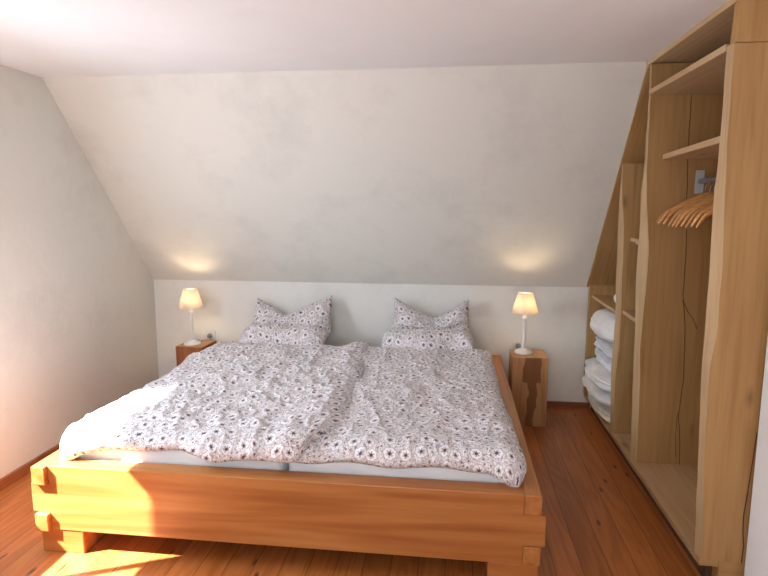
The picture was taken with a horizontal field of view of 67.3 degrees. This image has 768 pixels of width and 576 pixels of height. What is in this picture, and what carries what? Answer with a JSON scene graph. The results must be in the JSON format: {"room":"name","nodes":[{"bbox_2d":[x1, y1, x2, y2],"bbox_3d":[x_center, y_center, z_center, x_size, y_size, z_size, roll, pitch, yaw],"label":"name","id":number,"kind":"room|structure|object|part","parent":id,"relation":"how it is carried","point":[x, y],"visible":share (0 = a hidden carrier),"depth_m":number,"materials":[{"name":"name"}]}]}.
{"room":"bedroom","nodes":[
{"label":"bedroom","id":0,"kind":"room"},
{"bbox_2d":[0,65,158,478],"bbox_3d":[-2.248,0.027,1.808,0.150,2.423,5.901,1,8,7],"label":"wall","id":1,"kind":"structure","parent":0,"point":[78,334],"depth_m":3.46,"materials":[{"name":"paint"}]},
{"bbox_2d":[0,443,59,490],"bbox_3d":[-2.167,1.199,1.966,0.018,0.058,5.601,1,8,7],"label":"baseboard","id":2,"kind":"structure","parent":1,"relation":"attached to","point":[15,475],"depth_m":3.21,"materials":[{"name":"brown wood"}]},
{"bbox_2d":[43,62,646,287],"bbox_3d":[0.060,-0.711,3.781,3.932,1.512,1.257,1,8,7],"label":"sloped ceiling","id":3,"kind":"structure","parent":0,"point":[502,175],"depth_m":3.59,"materials":[{"name":"paint"}]},
{"bbox_2d":[0,407,711,575],"bbox_3d":[-0.225,1.325,1.745,4.232,0.120,5.901,1,8,7],"label":"floor","id":4,"kind":"structure","parent":0,"point":[601,521],"depth_m":2.55,"materials":[{"name":"brown wood"}]},
{"bbox_2d":[176,339,216,365],"bbox_3d":[-1.437,0.646,4.446,0.216,0.452,0.239,2,8,10],"label":"nightstand","id":5,"kind":"object","parent":4,"relation":"on","point":[182,351],"visible":0.22,"depth_m":4.32,"materials":[{"name":"brown wood"}]},
{"bbox_2d":[178,288,211,345],"bbox_3d":[-1.449,0.216,4.417,0.184,0.437,0.302,1,8,7],"label":"table lamp","id":6,"kind":"object","parent":5,"relation":"on","point":[190,299],"visible":0.95,"depth_m":4.30,"materials":[{"name":"white paint"}]},
{"bbox_3d":[-1.456,0.076,4.337,0.184,0.138,0.184,1,8,7],"label":"lamp shade","id":7,"kind":"part","parent":6,"relation":"part of","materials":[{"name":"fabric"}]},
{"bbox_3d":[-1.456,0.268,4.365,0.038,0.251,0.038,1,8,7],"label":"stem","id":8,"kind":"part","parent":6,"relation":"part of","materials":[{"name":"white paint"}]},
{"bbox_2d":[31,355,545,575],"bbox_3d":[-0.318,0.824,3.409,2.161,0.398,2.160,1,8,7],"label":"double bed","id":9,"kind":"object","parent":4,"relation":"on","point":[77,502],"visible":0.52,"depth_m":2.36,"materials":[{"name":"brown wood"}]},
{"bbox_3d":[-1.340,0.752,3.525,0.062,0.293,2.160,1,8,7],"label":"rail","id":10,"kind":"part","parent":9,"relation":"part of","materials":[{"name":"brown wood"}]},
{"bbox_3d":[-1.385,1.089,2.582,0.195,0.104,0.155,1,8,7],"label":"leg","id":11,"kind":"part","parent":9,"relation":"part of","materials":[{"name":"brown wood"}]},
{"bbox_2d":[77,346,337,470],"bbox_3d":[-0.805,0.653,3.445,1.004,0.199,1.928,1,8,7],"label":"mattress","id":12,"kind":"object","parent":9,"relation":"on","point":[179,457],"visible":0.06,"depth_m":2.49,"materials":[{"name":"white fabric"}]},
{"bbox_2d":[60,341,370,462],"bbox_3d":[-0.722,0.576,3.290,1.254,0.252,1.791,1,8,7],"label":"duvet","id":13,"kind":"object","parent":12,"relation":"on","point":[226,401],"visible":0.99,"depth_m":2.77,"materials":[{"name":"fabric"}]},
{"bbox_2d":[237,296,331,345],"bbox_3d":[-0.710,0.239,4.184,0.633,0.326,0.414,1,8,7],"label":"pillow","id":14,"kind":"object","parent":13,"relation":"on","point":[310,324],"visible":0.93,"depth_m":4.15,"materials":[{"name":"fabric"}]},
{"bbox_3d":[-0.441,0.916,2.402,2.161,0.293,0.085,1,8,7],"label":"footboard","id":15,"kind":"part","parent":9,"relation":"part of","materials":[{"name":"brown wood"}]},
{"bbox_2d":[289,352,504,483],"bbox_3d":[0.184,0.672,3.326,0.971,0.199,1.928,1,8,7],"label":"mattress","id":16,"kind":"object","parent":9,"relation":"on","point":[436,473],"visible":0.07,"depth_m":2.38,"materials":[{"name":"white fabric"}]},
{"bbox_2d":[295,346,526,486],"bbox_3d":[0.183,0.595,3.209,0.999,0.204,1.837,1,8,7],"label":"duvet","id":17,"kind":"object","parent":16,"relation":"on","point":[411,408],"visible":0.81,"depth_m":2.62,"materials":[{"name":"fabric"}]},
{"bbox_2d":[381,297,473,349],"bbox_3d":[0.310,0.262,4.057,0.636,0.322,0.424,1,8,7],"label":"pillow","id":18,"kind":"object","parent":17,"relation":"on","point":[410,328],"visible":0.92,"depth_m":4.01,"materials":[{"name":"fabric"}]},
{"bbox_3d":[0.516,1.126,2.353,0.195,0.104,0.155,1,8,7],"label":"leg","id":19,"kind":"part","parent":9,"relation":"part of","materials":[{"name":"brown wood"}]},
{"bbox_3d":[0.704,0.792,3.278,0.066,0.293,2.128,1,8,7],"label":"rail","id":20,"kind":"part","parent":9,"relation":"part of","materials":[{"name":"brown wood"}]},
{"bbox_2d":[508,349,548,426],"bbox_3d":[1.002,0.694,4.033,0.243,0.485,0.231,1,8,7],"label":"nightstand","id":21,"kind":"object","parent":4,"relation":"on","point":[528,374],"visible":0.78,"depth_m":3.92,"materials":[{"name":"brown wood"}]},
{"bbox_2d":[511,292,538,354],"bbox_3d":[0.983,0.272,4.087,0.184,0.510,0.377,1,8,7],"label":"table lamp","id":22,"kind":"object","parent":21,"relation":"on","point":[525,304],"visible":0.97,"depth_m":3.93,"materials":[{"name":"white paint"}]},
{"bbox_3d":[0.971,0.293,3.993,0.038,0.251,0.038,1,8,7],"label":"stem","id":23,"kind":"part","parent":22,"relation":"part of","materials":[{"name":"white paint"}]},
{"bbox_3d":[0.971,0.102,3.966,0.184,0.138,0.184,1,8,7],"label":"lamp shade","id":24,"kind":"part","parent":22,"relation":"part of","materials":[{"name":"fabric"}]},
{"bbox_2d":[583,0,767,575],"bbox_3d":[1.631,-0.048,3.098,0.624,2.222,2.096,1,8,7],"label":"wardrobe","id":25,"kind":"object","parent":4,"relation":"on","point":[690,309],"visible":0.96,"depth_m":2.81,"materials":[{"name":"brown wood"}]},
{"bbox_2d":[587,392,610,422],"bbox_3d":[1.626,0.769,3.866,0.465,0.124,0.724,1,8,7],"label":"folded blanket","id":26,"kind":"object","parent":25,"relation":"on","point":[601,409],"visible":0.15,"depth_m":3.74,"materials":[{"name":"beige fabric"}]},
{"bbox_2d":[582,375,610,406],"bbox_3d":[1.610,0.677,3.850,0.493,0.099,0.724,1,8,7],"label":"quilt","id":27,"kind":"object","parent":26,"relation":"on","point":[602,396],"visible":0.24,"depth_m":3.73,"materials":[{"name":"fabric"}]},
{"bbox_2d":[584,358,610,391],"bbox_3d":[1.612,0.579,3.842,0.503,0.124,0.726,1,8,7],"label":"quilt","id":28,"kind":"object","parent":27,"relation":"on","point":[596,372],"visible":0.3,"depth_m":3.78,"materials":[{"name":"fabric"}]},
{"bbox_2d":[595,347,611,371],"bbox_3d":[1.655,0.479,3.812,0.456,0.105,0.711,1,8,7],"label":"folded towel","id":29,"kind":"object","parent":28,"relation":"on","point":[602,358],"visible":0.09,"depth_m":3.80,"materials":[{"name":"white fabric"}]},
{"bbox_2d":[594,336,612,357],"bbox_3d":[1.655,0.392,3.808,0.445,0.094,0.705,1,8,7],"label":"folded towel","id":30,"kind":"object","parent":29,"relation":"on","point":[607,347],"visible":0.16,"depth_m":3.79,"materials":[{"name":"white fabric"}]},
{"bbox_2d":[590,308,614,343],"bbox_3d":[1.624,0.247,3.776,0.494,0.230,0.686,1,8,7],"label":"pillow","id":31,"kind":"object","parent":30,"relation":"on","point":[602,323],"visible":0.35,"depth_m":3.67,"materials":[{"name":"fabric"}]},
{"bbox_3d":[1.762,0.381,4.180,0.578,0.804,0.024,1,8,7],"label":"panel","id":32,"kind":"part","parent":25,"relation":"part of","materials":[{"name":"brown wood"}]},
{"bbox_2d":[592,295,615,312],"bbox_3d":[1.726,0.115,3.765,0.560,0.022,0.723,1,8,7],"label":"shelf","id":33,"kind":"object","parent":25,"relation":"attached to","point":[607,301],"depth_m":3.90,"materials":[{"name":"brown wood"}]},
{"bbox_2d":[623,310,634,321],"bbox_3d":[1.656,0.172,3.193,0.560,0.024,0.350,1,8,7],"label":"shelf","id":34,"kind":"object","parent":25,"relation":"attached to","point":[630,314],"depth_m":3.32,"materials":[{"name":"brown wood"}]},
{"bbox_2d":[630,237,638,242],"bbox_3d":[1.657,-0.253,3.132,0.560,0.022,0.350,1,8,7],"label":"shelf","id":35,"kind":"object","parent":25,"relation":"attached to","point":[632,239],"depth_m":3.24,"materials":[{"name":"brown wood"}]},
{"bbox_3d":[1.479,0.930,3.288,0.246,0.030,2.034,1,8,7],"label":"board","id":36,"kind":"part","parent":25,"relation":"part of","materials":[{"name":"brown wood"}]},
{"bbox_2d":[655,177,709,224],"bbox_3d":[1.567,-0.425,2.816,0.444,0.232,0.038,1,8,9],"label":"hanger","id":37,"kind":"object","parent":25,"relation":"hanging from","point":[663,213],"visible":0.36,"depth_m":2.84,"materials":[{"name":"brown wood"}]},
{"bbox_2d":[658,176,714,223],"bbox_3d":[1.559,-0.417,2.763,0.444,0.232,0.038,2,8,10],"label":"hanger","id":38,"kind":"object","parent":25,"relation":"hanging from","point":[687,201],"visible":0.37,"depth_m":2.78,"materials":[{"name":"brown wood"}]},
{"bbox_3d":[1.766,0.936,3.253,0.326,0.030,2.034,1,8,7],"label":"board","id":39,"kind":"part","parent":25,"relation":"part of","materials":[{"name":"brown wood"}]},
{"bbox_2d":[663,176,715,224],"bbox_3d":[1.554,-0.410,2.713,0.444,0.232,0.038,1,8,8],"label":"hanger","id":40,"kind":"object","parent":25,"relation":"hanging from","point":[673,212],"visible":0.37,"depth_m":2.73,"materials":[{"name":"brown wood"}]},
{"bbox_2d":[649,44,729,94],"bbox_3d":[1.557,-0.901,2.406,0.609,0.026,0.822,1,8,7],"label":"shelf","id":41,"kind":"object","parent":25,"relation":"attached to","point":[706,76],"depth_m":2.50,"materials":[{"name":"brown wood"}]},
{"bbox_2d":[668,193,713,226],"bbox_3d":[1.551,-0.404,2.667,0.444,0.232,0.038,0,8,7],"label":"hanger","id":42,"kind":"object","parent":25,"relation":"hanging from","point":[674,217],"visible":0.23,"depth_m":2.68,"materials":[{"name":"brown wood"}]},
{"bbox_2d":[663,136,719,158],"bbox_3d":[1.566,-0.593,2.450,0.590,0.026,0.822,1,8,7],"label":"shelf","id":43,"kind":"object","parent":25,"relation":"attached to","point":[708,149],"depth_m":2.54,"materials":[{"name":"brown wood"}]},
{"bbox_2d":[672,195,713,226],"bbox_3d":[1.544,-0.396,2.615,0.444,0.232,0.038,0,8,8],"label":"hanger","id":44,"kind":"object","parent":25,"relation":"hanging from","point":[706,199],"visible":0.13,"depth_m":2.63,"materials":[{"name":"brown wood"}]},
{"bbox_2d":[675,197,713,227],"bbox_3d":[1.538,-0.389,2.565,0.444,0.232,0.038,0,8,10],"label":"hanger","id":45,"kind":"object","parent":25,"relation":"hanging from","point":[686,213],"visible":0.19,"depth_m":2.59,"materials":[{"name":"brown wood"}]},
{"bbox_2d":[681,199,713,226],"bbox_3d":[1.530,-0.381,2.512,0.444,0.232,0.038,1,8,5],"label":"hanger","id":46,"kind":"object","parent":25,"relation":"hanging from","point":[692,212],"visible":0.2,"depth_m":2.52,"materials":[{"name":"brown wood"}]},
{"bbox_2d":[685,203,712,228],"bbox_3d":[1.524,-0.374,2.457,0.444,0.232,0.038,0,8,9],"label":"hanger","id":47,"kind":"object","parent":25,"relation":"hanging from","point":[695,214],"visible":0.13,"depth_m":2.48,"materials":[{"name":"brown wood"}]},
{"bbox_2d":[690,205,712,227],"bbox_3d":[1.515,-0.366,2.404,0.444,0.232,0.038,1,8,4],"label":"hanger","id":48,"kind":"object","parent":25,"relation":"hanging from","point":[704,211],"visible":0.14,"depth_m":2.41,"materials":[{"name":"brown wood"}]},
{"bbox_2d":[696,209,712,227],"bbox_3d":[1.507,-0.356,2.335,0.444,0.232,0.038,1,8,7],"label":"hanger","id":49,"kind":"object","parent":25,"relation":"hanging from","point":[710,212],"visible":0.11,"depth_m":2.36,"materials":[{"name":"brown wood"}]},
{"bbox_3d":[1.526,-0.475,2.471,0.025,0.025,0.822,1,8,7],"label":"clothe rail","id":50,"kind":"part","parent":25,"relation":"part of","materials":[{"name":"silver metal"}]},
{"bbox_3d":[1.504,0.111,2.112,0.605,1.924,0.053,1,8,7],"label":"panel","id":51,"kind":"part","parent":25,"relation":"part of","materials":[{"name":"brown wood"}]},
{"bbox_3d":[1.510,-0.912,1.960,0.597,0.141,0.050,1,8,7],"label":"panel","id":52,"kind":"part","parent":25,"relation":"part of","materials":[{"name":"brown wood"}]},
{"bbox_2d":[0,0,728,77],"bbox_3d":[-0.287,-0.931,0.866,3.932,0.150,4.494,1,8,7],"label":"ceiling","id":53,"kind":"structure","parent":0,"point":[41,38],"depth_m":2.44,"materials":[{"name":"paint"}]},
{"bbox_2d":[154,279,590,407],"bbox_3d":[0.125,0.410,4.497,3.932,0.911,0.150,1,8,7],"label":"wall","id":54,"kind":"structure","parent":0,"point":[364,312],"depth_m":4.39,"materials":[{"name":"paint"}]},
{"bbox_2d":[205,330,215,339],"bbox_3d":[-1.381,0.376,4.594,0.082,0.082,0.014,1,8,7],"label":"wall socket","id":55,"kind":"object","parent":54,"relation":"attached to","point":[213,332],"visible":0.87,"depth_m":4.59,"materials":[{"name":"white plastic"}]},
{"bbox_2d":[512,340,521,348],"bbox_3d":[1.001,0.428,4.308,0.082,0.082,0.014,1,8,7],"label":"wall socket","id":56,"kind":"object","parent":54,"relation":"attached to","point":[514,342],"visible":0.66,"depth_m":4.30,"materials":[{"name":"white plastic"}]},
{"bbox_2d":[547,401,589,408],"bbox_3d":[-0.141,0.846,4.506,3.382,0.045,0.018,1,8,7],"label":"baseboard","id":57,"kind":"structure","parent":54,"relation":"attached to","point":[561,404],"depth_m":4.31,"materials":[{"name":"brown wood"}]},
{"bbox_2d":[744,337,767,575],"bbox_3d":[1.389,0.348,0.334,0.428,2.223,3.495,1,8,7],"label":"wall","id":58,"kind":"structure","parent":0,"point":[756,562],"depth_m":2.11,"materials":[{"name":"white paint"}]}
]}

